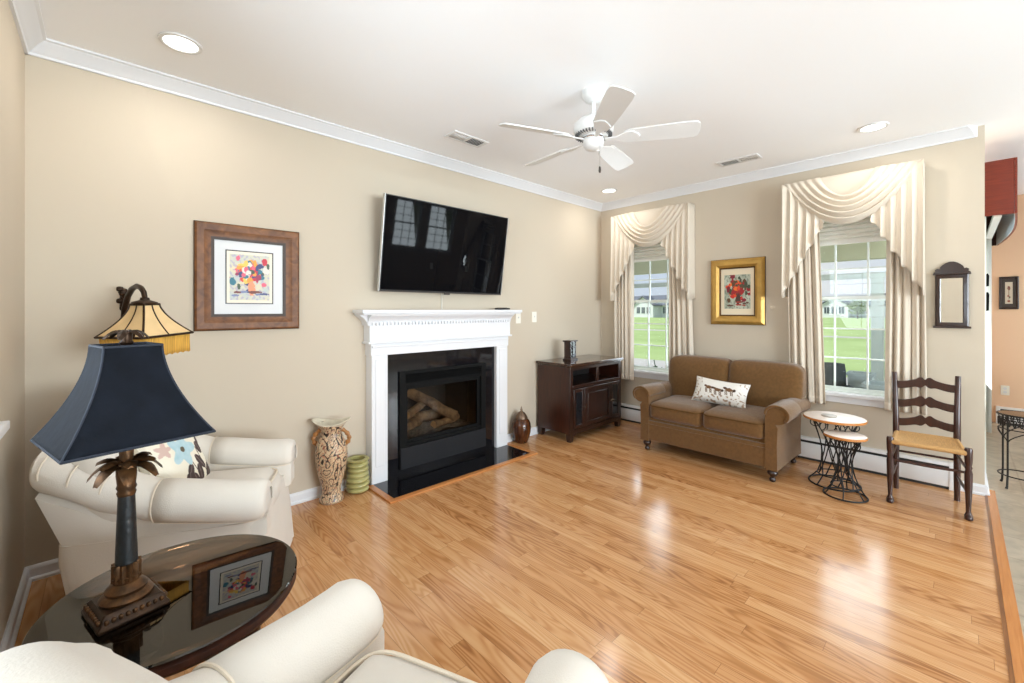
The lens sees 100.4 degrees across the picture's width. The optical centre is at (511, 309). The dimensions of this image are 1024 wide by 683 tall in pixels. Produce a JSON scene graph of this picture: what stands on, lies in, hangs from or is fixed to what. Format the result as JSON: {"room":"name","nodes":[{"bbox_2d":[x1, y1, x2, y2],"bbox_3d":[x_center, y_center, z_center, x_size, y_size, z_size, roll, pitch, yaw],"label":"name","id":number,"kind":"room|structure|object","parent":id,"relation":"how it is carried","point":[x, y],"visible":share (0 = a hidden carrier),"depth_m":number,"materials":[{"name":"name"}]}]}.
{"room":"living room","nodes":[
{"label":"living room","id":0,"kind":"room"},
{"bbox_2d":[0,0,24,643],"bbox_3d":[0.025,0.000,-0.563,0.150,2.740,7.350,0,0,-44],"label":"wall","id":1,"kind":"structure","parent":0,"point":[12,55],"depth_m":1.87,"materials":[{"name":"beige paint"}]},
{"bbox_2d":[0,420,9,439],"bbox_3d":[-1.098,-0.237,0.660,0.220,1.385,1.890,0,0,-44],"label":"window sill","id":2,"kind":"structure","parent":1,"relation":"in","point":[4,425],"depth_m":1.35,"materials":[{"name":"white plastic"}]},
{"bbox_2d":[0,567,31,651],"bbox_3d":[-1.290,1.333,0.946,0.026,0.075,3.350,0,0,-44],"label":"baseboard","id":3,"kind":"structure","parent":1,"relation":"attached to","point":[9,638],"depth_m":1.86,"materials":[{"name":"white paint"}]},
{"bbox_2d":[8,0,46,54],"bbox_3d":[-1.271,-1.330,0.965,0.080,0.080,3.350,0,0,-44],"label":"crown molding","id":4,"kind":"structure","parent":1,"relation":"attached to","point":[27,15],"depth_m":1.97,"materials":[{"name":"white paint"}]},
{"bbox_2d":[25,54,600,566],"bbox_3d":[-0.749,0.000,3.878,5.155,2.740,0.150,0,0,-44],"label":"wall","id":5,"kind":"structure","parent":0,"point":[119,173],"depth_m":2.77,"materials":[{"name":"beige paint"}]},
{"bbox_2d":[193,220,298,330],"bbox_3d":[-1.729,-0.210,2.820,0.604,0.682,0.030,0,0,-44],"label":"framed picture","id":6,"kind":"object","parent":5,"relation":"attached to","point":[245,277],"visible":1,"depth_m":2.80,"materials":[{"name":"brown wood"}]},
{"bbox_2d":[227,251,271,302],"bbox_3d":[-1.734,-0.214,2.825,0.262,0.335,0.001,0,0,-44],"label":"print","id":7,"kind":"object","parent":6,"relation":"attached to","point":[249,275],"depth_m":2.82},
{"bbox_2d":[27,426,549,581],"bbox_3d":[-0.634,1.333,3.866,5.005,0.075,0.026,0,0,-44],"label":"baseboard","id":8,"kind":"structure","parent":5,"relation":"attached to","point":[49,568],"depth_m":3.00,"materials":[{"name":"white paint"}]},
{"bbox_2d":[28,38,602,211],"bbox_3d":[-0.615,-1.330,3.847,5.005,0.080,0.080,0,0,-44],"label":"crown molding","id":9,"kind":"structure","parent":5,"relation":"attached to","point":[49,49],"depth_m":2.83,"materials":[{"name":"white paint"}]},
{"bbox_2d":[377,193,508,309],"bbox_3d":[-0.575,-0.454,3.794,1.296,0.900,0.213,0,0,-44],"label":"television","id":10,"kind":"object","parent":5,"relation":"attached to","point":[425,247],"visible":1,"depth_m":3.67,"materials":[{"name":"black"}]},
{"bbox_2d":[516,314,520,322],"bbox_3d":[0.070,0.085,4.543,0.072,0.116,0.019,0,0,-44],"label":"light switch","id":11,"kind":"object","parent":5,"relation":"attached to","point":[518,316],"visible":0.84,"depth_m":4.54,"materials":[{"name":"white plastic"}]},
{"bbox_2d":[532,312,536,321],"bbox_3d":[0.249,0.077,4.714,0.072,0.116,0.019,0,0,-44],"label":"light switch","id":12,"kind":"object","parent":5,"relation":"attached to","point":[534,314],"visible":1,"depth_m":4.72,"materials":[{"name":"white plastic"}]},
{"bbox_2d":[14,420,1009,682],"bbox_3d":[0.473,1.420,2.711,5.315,0.100,3.526,0,0,-44],"label":"floor","id":13,"kind":"structure","parent":0,"point":[662,563],"depth_m":2.24,"materials":[{"name":"brown wood"}]},
{"bbox_2d":[94,283,193,354],"bbox_3d":[-1.950,0.617,2.179,0.567,1.507,0.315,0,0,19],"label":"floor lamp","id":14,"kind":"object","parent":13,"relation":"on","point":[146,315],"visible":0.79,"depth_m":2.11,"materials":[{"name":"beige glass"}]},
{"bbox_2d":[21,534,296,677],"bbox_3d":[-0.967,1.091,1.242,0.610,0.562,0.610,0,0,-44],"label":"side table","id":15,"kind":"object","parent":13,"relation":"on","point":[221,590],"visible":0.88,"depth_m":1.18,"materials":[{"name":"brown wood"}]},
{"bbox_2d":[30,329,215,636],"bbox_3d":[-1.044,0.431,1.155,0.307,0.757,0.307,0,0,33],"label":"table lamp","id":16,"kind":"object","parent":15,"relation":"on","point":[126,397],"visible":1,"depth_m":1.11,"materials":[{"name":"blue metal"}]},
{"bbox_2d":[29,435,296,594],"bbox_3d":[-1.619,0.873,2.130,0.869,0.994,0.840,0,0,-18],"label":"armchair","id":17,"kind":"object","parent":13,"relation":"on","point":[245,490],"visible":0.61,"depth_m":1.80,"materials":[{"name":"beige leather"}]},
{"bbox_2d":[134,437,209,478],"bbox_3d":[-1.664,0.765,2.109,0.207,0.357,0.385,0,0,-12],"label":"throw pillow","id":18,"kind":"object","parent":17,"relation":"on","point":[183,458],"visible":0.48,"depth_m":2.05,"materials":[{"name":"fabric"}]},
{"bbox_2d":[203,467,280,506],"bbox_3d":[-1.528,0.970,2.159,0.610,0.230,0.450,0,0,-18],"label":"seat cushion","id":19,"kind":"object","parent":17,"relation":"on","point":[273,474],"depth_m":2.28,"materials":[{"name":"white fabric"}]},
{"bbox_2d":[0,579,608,682],"bbox_3d":[-0.319,0.873,0.725,0.840,0.994,0.869,0,0,24],"label":"armchair","id":20,"kind":"object","parent":13,"relation":"on","point":[337,636],"visible":1,"depth_m":0.96,"materials":[{"name":"beige leather"}]},
{"bbox_2d":[343,655,461,682],"bbox_3d":[-0.281,0.970,0.812,0.450,0.230,0.610,0,0,24],"label":"seat cushion","id":21,"kind":"object","parent":20,"relation":"on","point":[356,668],"depth_m":1.05,"materials":[{"name":"white fabric"}]},
{"bbox_2d":[311,417,351,504],"bbox_3d":[-1.298,1.074,3.066,0.278,0.591,0.198,0,0,-9],"label":"floor vase","id":22,"kind":"object","parent":13,"relation":"on","point":[331,450],"visible":1,"depth_m":3.01,"materials":[{"name":"ceramic"}]},
{"bbox_2d":[345,454,369,493],"bbox_3d":[-1.168,1.244,3.231,0.174,0.252,0.171,0,0,-44],"label":"ribbed pot","id":23,"kind":"object","parent":13,"relation":"on","point":[357,480],"visible":0.99,"depth_m":3.17,"materials":[{"name":"green ceramic"}]},
{"bbox_2d":[352,310,537,503],"bbox_3d":[-0.654,0.684,3.914,1.681,1.372,1.030,0,0,-44],"label":"fireplace","id":24,"kind":"object","parent":13,"relation":"on","point":[420,364],"visible":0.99,"depth_m":3.73,"materials":[{"name":"white paint"}]},
{"bbox_2d":[352,310,521,314],"bbox_3d":[-0.566,0.018,3.821,1.681,0.039,0.185,0,0,-44],"label":"mantel shelf","id":25,"kind":"object","parent":24,"relation":"attached to","point":[356,312],"depth_m":3.63,"materials":[{"name":"white paint"}]},
{"bbox_2d":[495,308,509,309],"bbox_3d":[-0.095,-0.013,4.246,0.046,0.022,0.190,0,0,41],"label":"remote control","id":26,"kind":"object","parent":24,"relation":"on","point":[495,308],"visible":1,"depth_m":4.21,"materials":[{"name":"black plastic"}]},
{"bbox_2d":[512,406,530,443],"bbox_3d":[0.097,1.184,4.429,0.201,0.372,0.201,0,0,-44],"label":"lidded jar","id":27,"kind":"object","parent":13,"relation":"on","point":[521,425],"visible":1,"depth_m":4.36,"materials":[{"name":"ceramic"}]},
{"bbox_2d":[536,354,623,442],"bbox_3d":[0.796,0.964,4.862,0.990,0.812,0.506,0,0,-44],"label":"media cabinet","id":28,"kind":"object","parent":13,"relation":"on","point":[583,394],"visible":1,"depth_m":4.63,"materials":[{"name":"brown wood"}]},
{"bbox_2d":[563,340,577,360],"bbox_3d":[0.650,0.447,4.762,0.106,0.221,0.159,0,0,36],"label":"clock","id":29,"kind":"object","parent":28,"relation":"on","point":[569,345],"visible":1,"depth_m":4.72,"materials":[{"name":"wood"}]},
{"bbox_2d":[573,373,614,384],"bbox_3d":[0.782,0.796,4.877,0.890,0.017,0.415,0,0,-44],"label":"shelf","id":30,"kind":"object","parent":28,"relation":"attached to","point":[578,378],"depth_m":4.91,"materials":[{"name":"brown wood"}]},
{"bbox_2d":[633,355,810,481],"bbox_3d":[1.954,0.923,4.040,0.840,0.895,1.354,0,0,-44],"label":"loveseat","id":31,"kind":"object","parent":13,"relation":"on","point":[766,433],"visible":0.95,"depth_m":3.80,"materials":[{"name":"brown fabric"}]},
{"bbox_2d":[650,395,719,426],"bbox_3d":[1.732,0.970,4.177,0.700,0.205,0.510,0,0,-44],"label":"seat cushion","id":32,"kind":"object","parent":31,"relation":"on","point":[665,410],"depth_m":3.98,"materials":[{"name":"brown fabric"}]},
{"bbox_2d":[692,376,750,407],"bbox_3d":[1.940,0.770,3.981,0.157,0.248,0.500,0,0,-39],"label":"lumbar pillow","id":33,"kind":"object","parent":31,"relation":"on","point":[706,390],"visible":0.98,"depth_m":3.92,"materials":[{"name":"fabric"}]},
{"bbox_2d":[703,404,765,438],"bbox_3d":[2.080,0.970,3.812,0.700,0.205,0.510,0,0,-44],"label":"seat cushion","id":34,"kind":"object","parent":31,"relation":"on","point":[719,421],"depth_m":3.62,"materials":[{"name":"brown fabric"}]},
{"bbox_2d":[803,411,867,491],"bbox_3d":[2.543,1.106,3.369,0.406,0.528,0.406,0,0,29],"label":"table","id":35,"kind":"object","parent":13,"relation":"on","point":[842,419],"visible":0.83,"depth_m":3.34,"materials":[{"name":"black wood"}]},
{"bbox_2d":[821,414,836,417],"bbox_3d":[2.512,0.837,3.380,0.104,0.011,0.104,0,0,-44],"label":"coaster","id":36,"kind":"object","parent":35,"relation":"on","point":[823,415],"visible":1,"depth_m":3.36,"materials":[{"name":"white ceramic"}]},
{"bbox_2d":[822,430,868,502],"bbox_3d":[2.460,1.144,3.151,0.272,0.452,0.272,0,0,-5],"label":"table","id":37,"kind":"object","parent":13,"relation":"on","point":[838,436],"visible":1,"depth_m":3.12,"materials":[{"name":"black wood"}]},
{"bbox_2d":[886,372,973,520],"bbox_3d":[2.980,0.926,3.069,0.428,0.889,0.477,0,0,42],"label":"dining chair","id":38,"kind":"object","parent":13,"relation":"on","point":[953,445],"visible":1,"depth_m":3.08,"materials":[{"name":"brown wood"}]},
{"bbox_2d":[985,490,1023,682],"bbox_3d":[1.708,1.418,1.414,5.315,0.104,0.056,0,0,-44],"label":"trim","id":39,"kind":"structure","parent":13,"relation":"attached to","point":[1011,625],"depth_m":2.02,"materials":[{"name":"brown wood"}]},
{"bbox_2d":[39,0,1023,202],"bbox_3d":[3.036,-1.420,2.304,8.465,0.100,7.650,0,0,-44],"label":"ceiling","id":40,"kind":"structure","parent":0,"point":[783,82],"depth_m":2.40,"materials":[{"name":"white paint"}]},
{"bbox_2d":[158,32,202,54],"bbox_3d":[-1.699,-1.365,2.189,0.184,0.008,0.184,0,0,-44],"label":"recessed light","id":41,"kind":"object","parent":40,"relation":"in","point":[178,42],"visible":1,"depth_m":2.19,"materials":[{"name":"white plastic"}]},
{"bbox_2d":[444,130,488,147],"bbox_3d":[-0.360,-1.365,3.419,0.340,0.010,0.150,0,0,-44],"label":"ceiling vent","id":42,"kind":"object","parent":40,"relation":"in","point":[458,136],"visible":1,"depth_m":3.41,"materials":[{"name":"white plastic"}]},
{"bbox_2d":[498,85,700,172],"bbox_3d":[0.537,-1.107,2.715,1.198,0.525,1.145,0,0,33],"label":"ceiling fan","id":43,"kind":"object","parent":40,"relation":"hanging from","point":[592,129],"visible":1,"depth_m":2.58,"materials":[{"name":"white plastic"}]},
{"bbox_2d":[601,188,616,192],"bbox_3d":[1.113,-1.365,4.892,0.184,0.008,0.184,0,0,-44],"label":"recessed light","id":44,"kind":"object","parent":40,"relation":"in","point":[609,190],"visible":1,"depth_m":4.88,"materials":[{"name":"white plastic"}]},
{"bbox_2d":[717,153,761,166],"bbox_3d":[2.073,-1.365,3.897,0.150,0.010,0.340,0,0,-44],"label":"ceiling vent","id":45,"kind":"object","parent":40,"relation":"in","point":[755,156],"visible":1,"depth_m":3.88,"materials":[{"name":"white plastic"}]},
{"bbox_2d":[857,122,888,132],"bbox_3d":[2.703,-1.365,3.194,0.184,0.008,0.184,0,0,-44],"label":"recessed light","id":46,"kind":"object","parent":40,"relation":"in","point":[872,127],"visible":1,"depth_m":3.19,"materials":[{"name":"white plastic"}]},
{"bbox_2d":[601,125,984,484],"bbox_3d":[2.340,0.000,4.489,0.160,2.740,3.526,0,0,-44],"label":"wall","id":47,"kind":"structure","parent":0,"point":[744,220],"depth_m":3.64,"materials":[{"name":"beige paint"}]},
{"bbox_2d":[634,259,668,380],"bbox_3d":[1.726,-0.060,5.097,0.200,1.760,0.920,0,0,-44],"label":"window","id":48,"kind":"structure","parent":47,"relation":"in","point":[657,373],"depth_m":5.11,"materials":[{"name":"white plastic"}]},
{"bbox_2d":[634,242,668,262],"bbox_3d":[1.714,-0.760,5.085,0.035,0.340,0.720,0,0,-44],"label":"window shade","id":49,"kind":"object","parent":47,"relation":"attached to","point":[656,252],"visible":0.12,"depth_m":5.13,"materials":[{"name":"white fabric"}]},
{"bbox_2d":[610,202,694,300],"bbox_3d":[1.606,-0.639,4.982,0.222,1.062,0.971,0,0,-44],"label":"swag valance","id":50,"kind":"object","parent":47,"relation":"attached to","point":[673,226],"visible":1,"depth_m":4.79,"materials":[{"name":"beige fabric"}]},
{"bbox_2d":[614,250,633,380],"bbox_3d":[1.382,-0.110,5.268,0.073,1.941,0.244,0,0,-44],"label":"panel","id":51,"kind":"object","parent":50,"relation":"hanging from","point":[624,291],"visible":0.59,"depth_m":5.22,"materials":[{"name":"beige fabric"}]},
{"bbox_2d":[668,259,693,380],"bbox_3d":[1.881,-0.107,4.743,0.074,1.946,0.281,0,0,-44],"label":"panel","id":52,"kind":"object","parent":50,"relation":"hanging from","point":[680,307],"visible":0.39,"depth_m":4.74,"materials":[{"name":"beige fabric"}]},
{"bbox_2d":[711,256,765,324],"bbox_3d":[2.306,-0.188,4.378,0.042,0.678,0.521,0,0,-44],"label":"framed picture","id":53,"kind":"object","parent":47,"relation":"attached to","point":[738,286],"visible":1,"depth_m":4.37,"materials":[{"name":"gold metal"}]},
{"bbox_2d":[724,274,749,308],"bbox_3d":[2.315,-0.188,4.387,0.001,0.350,0.250,0,0,-44],"label":"print","id":54,"kind":"object","parent":53,"relation":"attached to","point":[736,287],"depth_m":4.39},
{"bbox_2d":[621,403,953,490],"bbox_3d":[2.303,1.268,4.363,0.066,0.204,3.098,0,0,-44],"label":"baseboard heater","id":55,"kind":"object","parent":47,"relation":"attached to","point":[871,460],"visible":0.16,"depth_m":3.56,"materials":[{"name":"white metal"}]},
{"bbox_2d":[601,125,976,211],"bbox_3d":[2.292,-1.330,4.365,0.080,0.080,3.340,0,0,-44],"label":"crown molding","id":56,"kind":"structure","parent":47,"relation":"attached to","point":[964,132],"depth_m":3.88,"materials":[{"name":"white paint"}]},
{"bbox_2d":[819,216,885,245],"bbox_3d":[2.977,-0.757,3.758,0.035,0.345,0.725,0,0,-44],"label":"window shade","id":57,"kind":"object","parent":47,"relation":"attached to","point":[861,231],"visible":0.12,"depth_m":3.75,"materials":[{"name":"white fabric"}]},
{"bbox_2d":[781,159,924,297],"bbox_3d":[2.871,-0.639,3.653,0.222,1.062,0.947,0,0,-44],"label":"swag valance","id":58,"kind":"object","parent":47,"relation":"attached to","point":[893,195],"visible":1,"depth_m":3.52,"materials":[{"name":"beige fabric"}]},
{"bbox_2d":[788,232,825,403],"bbox_3d":[2.684,-0.117,3.900,0.075,1.926,0.301,0,0,-44],"label":"curtain","id":59,"kind":"object","parent":58,"relation":"hanging from","point":[805,313],"visible":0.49,"depth_m":3.87,"materials":[{"name":"beige fabric"}]},
{"bbox_2d":[884,201,926,414],"bbox_3d":[3.147,-0.127,3.415,0.075,1.906,0.256,0,0,-44],"label":"curtain","id":60,"kind":"object","parent":58,"relation":"hanging from","point":[905,318],"visible":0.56,"depth_m":3.40,"materials":[{"name":"beige fabric"}]},
{"bbox_2d":[821,242,885,407],"bbox_3d":[2.990,-0.060,3.770,0.200,1.760,0.925,0,0,-44],"label":"window","id":61,"kind":"structure","parent":47,"relation":"in","point":[848,395],"depth_m":3.72,"materials":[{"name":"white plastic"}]},
{"bbox_2d":[933,261,970,328],"bbox_3d":[3.369,-0.116,3.270,0.030,0.510,0.204,0,0,-44],"label":"wall mirror","id":62,"kind":"object","parent":47,"relation":"attached to","point":[952,279],"visible":1,"depth_m":3.27,"materials":[{"name":"brown wood"}]},
{"bbox_2d":[941,278,962,322],"bbox_3d":[3.374,-0.074,3.274,0.006,0.342,0.120,0,0,-44],"label":"mirror glass","id":63,"kind":"object","parent":62,"relation":"on","point":[951,288],"depth_m":3.27,"materials":[{"name":"beige mirror"}]},
{"bbox_2d":[961,481,984,495],"bbox_3d":[3.440,1.333,3.199,0.026,0.075,0.143,0,0,-44],"label":"baseboard","id":64,"kind":"structure","parent":47,"relation":"attached to","point":[979,489],"depth_m":3.17,"materials":[{"name":"white paint"}]},
{"bbox_2d":[986,422,1023,638],"bbox_3d":[4.198,1.420,1.084,8.465,0.100,4.280,0,0,-44],"label":"floor tile","id":65,"kind":"structure","parent":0,"point":[1010,501],"depth_m":3.20,"materials":[{"name":"tile"}]},
{"bbox_2d":[996,410,1023,488],"bbox_3d":[3.919,1.084,3.270,0.282,0.571,0.282,0,0,-44],"label":"plant stand","id":66,"kind":"object","parent":65,"relation":"on","point":[1007,413],"visible":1,"depth_m":3.29,"materials":[{"name":"brown metal"}]},
{"bbox_2d":[992,194,1023,421],"bbox_3d":[7.210,0.000,3.950,0.150,2.740,3.974,0,0,-44],"label":"wall","id":67,"kind":"structure","parent":0,"point":[1007,257],"depth_m":5.14,"materials":[{"name":"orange paint"}]},
{"bbox_2d":[1000,385,1009,394],"bbox_3d":[5.954,0.970,5.153,0.011,0.116,0.072,0,0,-44],"label":"wall outlet","id":68,"kind":"object","parent":67,"relation":"attached to","point":[1005,390],"visible":1,"depth_m":5.15,"materials":[{"name":"white plastic"}]},
{"bbox_2d":[999,276,1018,308],"bbox_3d":[5.971,-0.205,5.128,0.020,0.391,0.156,0,0,-44],"label":"framed picture","id":69,"kind":"object","parent":67,"relation":"attached to","point":[1008,286],"visible":1,"depth_m":5.13,"materials":[{"name":"brown wood"}]},
{"bbox_2d":[1005,282,1012,303],"bbox_3d":[5.972,-0.205,5.129,0.001,0.260,0.060,0,0,-44],"label":"print","id":70,"kind":"object","parent":69,"relation":"attached to","point":[1008,285],"depth_m":5.13},
{"bbox_2d":[996,406,1023,424],"bbox_3d":[6.675,1.268,4.355,0.066,0.204,2.300,0,0,-44],"label":"baseboard heater","id":71,"kind":"object","parent":67,"relation":"attached to","point":[997,407],"visible":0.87,"depth_m":5.09,"materials":[{"name":"white metal"}]},
{"bbox_3d":[4.700,0.000,4.410,3.150,2.740,0.156,0,0,-44],"label":"wall","id":72,"kind":"structure","parent":0,"visible":0},
{"bbox_2d":[985,217,988,471],"bbox_3d":[4.537,0.290,4.226,1.800,2.160,0.198,0,0,-44],"label":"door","id":73,"kind":"structure","parent":72,"relation":"in","point":[987,274],"depth_m":3.55,"materials":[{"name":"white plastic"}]},
{"bbox_2d":[985,472,989,495],"bbox_3d":[3.720,1.333,3.351,0.590,0.075,0.026,0,0,-44],"label":"baseboard","id":74,"kind":"structure","parent":72,"relation":"attached to","point":[987,492],"depth_m":3.17,"materials":[{"name":"white paint"}]},
{"bbox_2d":[986,215,1001,432],"bbox_3d":[4.801,0.255,4.289,2.370,2.110,0.059,0,0,-44],"label":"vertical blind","id":75,"kind":"object","parent":72,"relation":"attached to","point":[995,220],"visible":0.5,"depth_m":4.56,"materials":[{"name":"white plastic"}]},
{"bbox_2d":[985,157,1017,245],"bbox_3d":[4.824,-0.985,4.258,2.460,0.440,0.236,0,0,-44],"label":"wood valance","id":76,"kind":"object","parent":72,"relation":"attached to","point":[1001,176],"visible":0.8,"depth_m":3.44,"materials":[{"name":"red wood"}]},
{"label":"outside","id":77,"kind":"structure","parent":0,"visible":0},
{"bbox_2d":[634,317,870,376],"bbox_3d":[98.699,1.770,204.487,415.000,0.200,480.000,0,0,-44],"label":"lawn","id":78,"kind":"structure","parent":77,"point":[845,347],"depth_m":22.62,"materials":[{"name":"green plant"}]},
{"bbox_2d":[634,295,667,317],"bbox_3d":[34.021,-0.930,101.865,12.300,5.200,18.000,0,0,-29],"label":"house","id":79,"kind":"structure","parent":78,"relation":"on","point":[640,309],"depth_m":96.58,"materials":[{"name":"white"}]},
{"bbox_2d":[634,358,847,384],"bbox_3d":[-8.480,1.662,26.448,2.200,0.015,130.000,0,0,-44],"label":"patio","id":80,"kind":"structure","parent":78,"relation":"on","point":[637,361],"depth_m":13.20,"materials":[{"name":"concrete"}]},
{"bbox_2d":[634,329,870,338],"bbox_3d":[-3.836,1.662,51.586,1.600,0.015,200.000,0,0,-44],"label":"path","id":81,"kind":"structure","parent":78,"relation":"on","point":[634,329],"depth_m":26.65,"materials":[{"name":"concrete"}]},
{"bbox_2d":[822,295,885,317],"bbox_3d":[73.935,-0.780,97.625,12.300,4.900,16.000,0,0,-34],"label":"house","id":82,"kind":"structure","parent":78,"relation":"on","point":[842,309],"depth_m":92.26,"materials":[{"name":"white"}]},
{"bbox_2d":[847,301,869,318],"bbox_3d":[66.121,-0.318,81.466,3.550,3.996,3.588,0,0,-44],"label":"tree","id":83,"kind":"object","parent":78,"relation":"on","point":[859,307],"visible":0.91,"depth_m":80.98,"materials":[{"name":"green plant"}]},
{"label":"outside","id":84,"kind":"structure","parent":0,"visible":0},
{"bbox_3d":[1.437,1.500,7.604,2.830,0.140,8.970,0,0,-44],"label":"floor","id":85,"kind":"structure","parent":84,"visible":0},
{"bbox_2d":[668,303,668,362],"bbox_3d":[2.956,0.500,7.815,0.160,1.860,0.160,0,0,-44],"label":"porch post","id":86,"kind":"object","parent":85,"relation":"on","point":[668,303],"visible":0.02,"depth_m":7.82,"materials":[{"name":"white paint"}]},
{"bbox_2d":[824,362,853,387],"bbox_3d":[3.748,1.040,5.107,0.580,0.780,0.577,0,0,26],"label":"patio chair","id":87,"kind":"object","parent":85,"relation":"on","point":[828,366],"visible":0.1,"depth_m":5.23,"materials":[{"name":"grey wicker"}]},
{"bbox_2d":[846,370,876,388],"bbox_3d":[4.308,1.100,5.264,0.264,0.660,0.264,0,0,-44],"label":"planter box","id":88,"kind":"object","parent":85,"relation":"on","point":[855,378],"visible":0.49,"depth_m":5.21,"materials":[{"name":"grey"}]},
{"bbox_2d":[860,380,884,390],"bbox_3d":[4.212,1.130,4.785,0.424,0.600,0.424,0,0,-44],"label":"planter box","id":89,"kind":"object","parent":85,"relation":"on","point":[873,385],"visible":0.16,"depth_m":4.78,"materials":[{"name":"grey"}]},
{"bbox_2d":[871,278,884,380],"bbox_3d":[4.925,0.500,5.747,0.160,1.860,0.160,0,0,-44],"label":"porch post","id":90,"kind":"object","parent":85,"relation":"on","point":[877,284],"visible":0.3,"depth_m":5.70,"materials":[{"name":"white paint"}]},
{"bbox_2d":[634,272,885,287],"bbox_3d":[2.339,-0.470,8.463,0.060,0.080,8.970,0,0,-44],"label":"rail","id":91,"kind":"object","parent":90,"relation":"on","point":[871,274],"visible":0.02,"depth_m":6.00,"materials":[{"name":"white paint"}]},
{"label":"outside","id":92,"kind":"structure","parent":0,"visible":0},
{"bbox_2d":[634,241,885,274],"bbox_3d":[2.335,-0.887,8.459,0.150,0.395,8.970,0,0,-44],"label":"header","id":93,"kind":"object","parent":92,"point":[877,249],"visible":0.02,"depth_m":5.96,"materials":[{"name":"beige paint"}]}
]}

